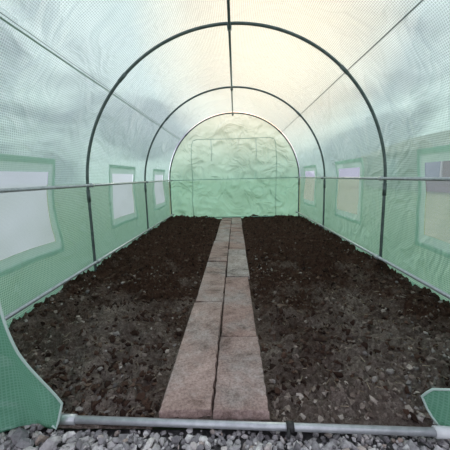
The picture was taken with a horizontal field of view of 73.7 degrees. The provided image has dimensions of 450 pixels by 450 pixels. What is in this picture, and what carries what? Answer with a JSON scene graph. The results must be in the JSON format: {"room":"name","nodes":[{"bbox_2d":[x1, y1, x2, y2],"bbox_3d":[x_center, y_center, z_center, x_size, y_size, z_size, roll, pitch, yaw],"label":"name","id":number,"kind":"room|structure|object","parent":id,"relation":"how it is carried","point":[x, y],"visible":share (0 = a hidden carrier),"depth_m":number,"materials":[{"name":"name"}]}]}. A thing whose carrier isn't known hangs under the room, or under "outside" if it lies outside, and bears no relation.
{"room":"greenhouse","nodes":[
{"label":"greenhouse","id":0,"kind":"room"},
{"bbox_2d":[0,0,449,319],"bbox_3d":[0.093,-0.703,3.263,2.503,1.998,5.010,-1,9,2],"label":"frame","id":1,"kind":"object","parent":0,"point":[384,178],"depth_m":2.44,"materials":[{"name":"metal"}]},
{"bbox_2d":[169,114,297,218],"bbox_3d":[0.169,-1.124,5.822,2.520,2.015,0.116,-1,9,2],"label":"wall","id":2,"kind":"structure","parent":0,"point":[234,159],"depth_m":5.83,"materials":[{"name":"green plastic"}]},
{"label":"outside","id":3,"kind":"structure","parent":0,"visible":0},
{"bbox_2d":[1,178,449,429],"bbox_3d":[0.607,-2.305,19.877,120.000,0.001,120.000,-1,9,2],"label":"ground","id":4,"kind":"structure","parent":3,"point":[437,204],"depth_m":8.00,"materials":[{"name":"gravel"},{"name":"stone"}]},
{"bbox_2d":[0,420,449,449],"bbox_3d":[0.026,0.781,0.335,3.400,0.076,1.615,-1,9,2],"label":"gravel","id":5,"kind":"object","parent":4,"relation":"on","point":[18,438],"visible":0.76,"depth_m":0.95,"materials":[{"name":"gravel"}]},
{"bbox_2d":[59,413,449,438],"bbox_3d":[0.071,0.656,0.969,1.276,0.038,0.056,-1,9,4],"label":"bar","id":6,"kind":"object","parent":5,"relation":"on","point":[437,431],"visible":0.96,"depth_m":0.97,"materials":[{"name":"metal"}]},
{"bbox_2d":[8,214,449,428],"bbox_3d":[0.117,0.230,3.443,2.524,0.172,4.990,-1,9,2],"label":"soil bed","id":7,"kind":"object","parent":4,"relation":"on","point":[284,247],"visible":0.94,"depth_m":1.56,"materials":[{"name":"brown soil"}]},
{"bbox_2d":[159,217,269,419],"bbox_3d":[0.044,0.264,3.396,0.395,0.068,4.850,-1,9,2],"label":"path","id":8,"kind":"object","parent":7,"relation":"on","point":[240,392],"visible":0.98,"depth_m":1.35,"materials":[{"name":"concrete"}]},
{"bbox_2d":[0,0,449,327],"bbox_3d":[0.094,-0.720,3.276,2.550,2.026,5.020,-1,9,2],"label":"greenhouse cover","id":9,"kind":"object","parent":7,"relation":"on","point":[60,60],"visible":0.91,"depth_m":2.24,"materials":[{"name":"green plastic"}]},
{"bbox_2d":[0,315,60,432],"bbox_3d":[-0.893,-0.102,0.880,0.676,1.588,0.094,0,9,6],"label":"flap","id":10,"kind":"object","parent":9,"relation":"attached to","point":[24,400],"visible":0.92,"depth_m":0.97,"materials":[{"name":"green plastic"}]},
{"bbox_2d":[0,302,62,429],"bbox_3d":[-0.724,-0.107,0.864,0.348,1.586,0.104,-1,9,2],"label":"piping","id":11,"kind":"object","parent":10,"relation":"attached to","point":[23,360],"depth_m":0.91,"materials":[{"name":"grey plastic"}]},
{"bbox_2d":[0,154,64,276],"bbox_3d":[-1.174,-0.073,1.731,0.056,0.649,0.781,-1,9,1],"label":"frame","id":12,"kind":"object","parent":9,"relation":"attached to","point":[7,162],"visible":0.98,"depth_m":1.86,"materials":[{"name":"green plastic"}]},
{"bbox_2d":[0,171,54,260],"bbox_3d":[-1.180,-0.073,1.731,0.042,0.470,0.601,-1,9,0],"label":"pane","id":13,"kind":"object","parent":12,"relation":"attached to","point":[25,224],"visible":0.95,"depth_m":1.76,"materials":[{"name":"plastic"}]},
{"bbox_2d":[109,164,137,228],"bbox_3d":[-1.125,-0.336,3.369,0.050,0.648,0.780,-1,9,2],"label":"frame","id":14,"kind":"object","parent":9,"relation":"attached to","point":[113,169],"visible":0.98,"depth_m":3.24,"materials":[{"name":"green plastic"}]},
{"bbox_2d":[112,174,134,218],"bbox_3d":[-1.138,-0.336,3.369,0.031,0.469,0.601,-1,9,4],"label":"pane","id":15,"kind":"object","parent":14,"relation":"attached to","point":[123,200],"visible":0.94,"depth_m":3.35,"materials":[{"name":"plastic"}]},
{"bbox_2d":[153,169,165,210],"bbox_3d":[-1.081,-0.600,5.007,0.053,0.648,0.780,-1,9,2],"label":"frame","id":16,"kind":"object","parent":9,"relation":"attached to","point":[155,171],"visible":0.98,"depth_m":4.82,"materials":[{"name":"green plastic"}]},
{"bbox_2d":[154,175,164,204],"bbox_3d":[-1.086,-0.601,5.007,0.044,0.470,0.600,-1,9,2],"label":"pane","id":17,"kind":"object","parent":16,"relation":"attached to","point":[159,191],"visible":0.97,"depth_m":4.92,"materials":[{"name":"plastic"}]},
{"bbox_2d":[191,137,276,216],"bbox_3d":[0.171,-0.880,5.720,1.630,1.505,0.010,-1,9,2],"label":"zip seam","id":18,"kind":"object","parent":9,"relation":"attached to","point":[260,137],"visible":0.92,"depth_m":5.66,"materials":[{"name":"green"}]},
{"bbox_2d":[206,216,271,217],"bbox_3d":[0.188,-0.157,5.836,1.600,0.020,0.020,-1,9,2],"label":"band","id":19,"kind":"object","parent":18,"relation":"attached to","point":[232,216],"visible":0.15,"depth_m":5.83,"materials":[{"name":"green plastic"}]},
{"bbox_2d":[303,165,316,206],"bbox_3d":[1.380,-0.647,4.926,0.035,0.649,0.780,-1,9,2],"label":"frame","id":20,"kind":"object","parent":9,"relation":"attached to","point":[311,167],"visible":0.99,"depth_m":4.79,"materials":[{"name":"green plastic"}]},
{"bbox_2d":[335,158,363,224],"bbox_3d":[1.336,-0.384,3.288,0.032,0.649,0.780,-1,9,2],"label":"frame","id":21,"kind":"object","parent":9,"relation":"attached to","point":[358,162],"visible":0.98,"depth_m":3.12,"materials":[{"name":"green plastic"}]},
{"bbox_2d":[415,145,449,257],"bbox_3d":[1.283,-0.119,1.650,0.044,0.648,0.780,-1,9,2],"label":"frame","id":22,"kind":"object","parent":9,"relation":"attached to","point":[439,153],"visible":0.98,"depth_m":1.94,"materials":[{"name":"green plastic"}]},
{"bbox_2d":[424,391,449,425],"bbox_3d":[0.951,-0.133,0.790,0.662,1.587,0.107,0,9,6],"label":"flap","id":23,"kind":"object","parent":9,"relation":"attached to","point":[438,402],"visible":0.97,"depth_m":0.95,"materials":[{"name":"green plastic"}]},
{"bbox_2d":[421,388,449,425],"bbox_3d":[0.789,-0.134,0.806,0.338,1.585,0.122,-1,9,2],"label":"piping","id":24,"kind":"object","parent":23,"relation":"attached to","point":[432,389],"depth_m":0.97,"materials":[{"name":"plastic"}]},
{"bbox_2d":[21,264,445,410],"bbox_3d":[0.072,0.490,1.780,2.412,0.122,1.514,-1,9,2],"label":"stones","id":25,"kind":"object","parent":7,"relation":"on","point":[354,264],"depth_m":1.43},
{"bbox_2d":[24,235,449,421],"bbox_3d":[0.095,0.378,2.513,2.471,0.113,3.073,-1,9,2],"label":"scattered stones","id":26,"kind":"object","parent":7,"relation":"on","point":[420,416],"visible":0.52,"depth_m":1.17},
{"bbox_2d":[426,161,449,192],"bbox_3d":[12.943,-2.797,14.872,7.000,1.960,13.000,-1,9,2],"label":"house walls","id":27,"kind":"structure","parent":4,"relation":"on","point":[434,186],"depth_m":12.90,"materials":[{"name":"grey"}]},
{"bbox_2d":[439,161,442,176],"bbox_3d":[9.372,-2.644,13.635,0.060,1.100,1.460,-1,9,2],"label":"window frame","id":28,"kind":"structure","parent":27,"relation":"in","point":[441,165],"depth_m":12.95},
{"bbox_2d":[425,161,440,176],"bbox_3d":[9.337,-2.643,13.636,0.030,0.940,1.300,-1,9,2],"label":"window glass","id":29,"kind":"structure","parent":28,"relation":"in","point":[432,169],"depth_m":13.47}
]}

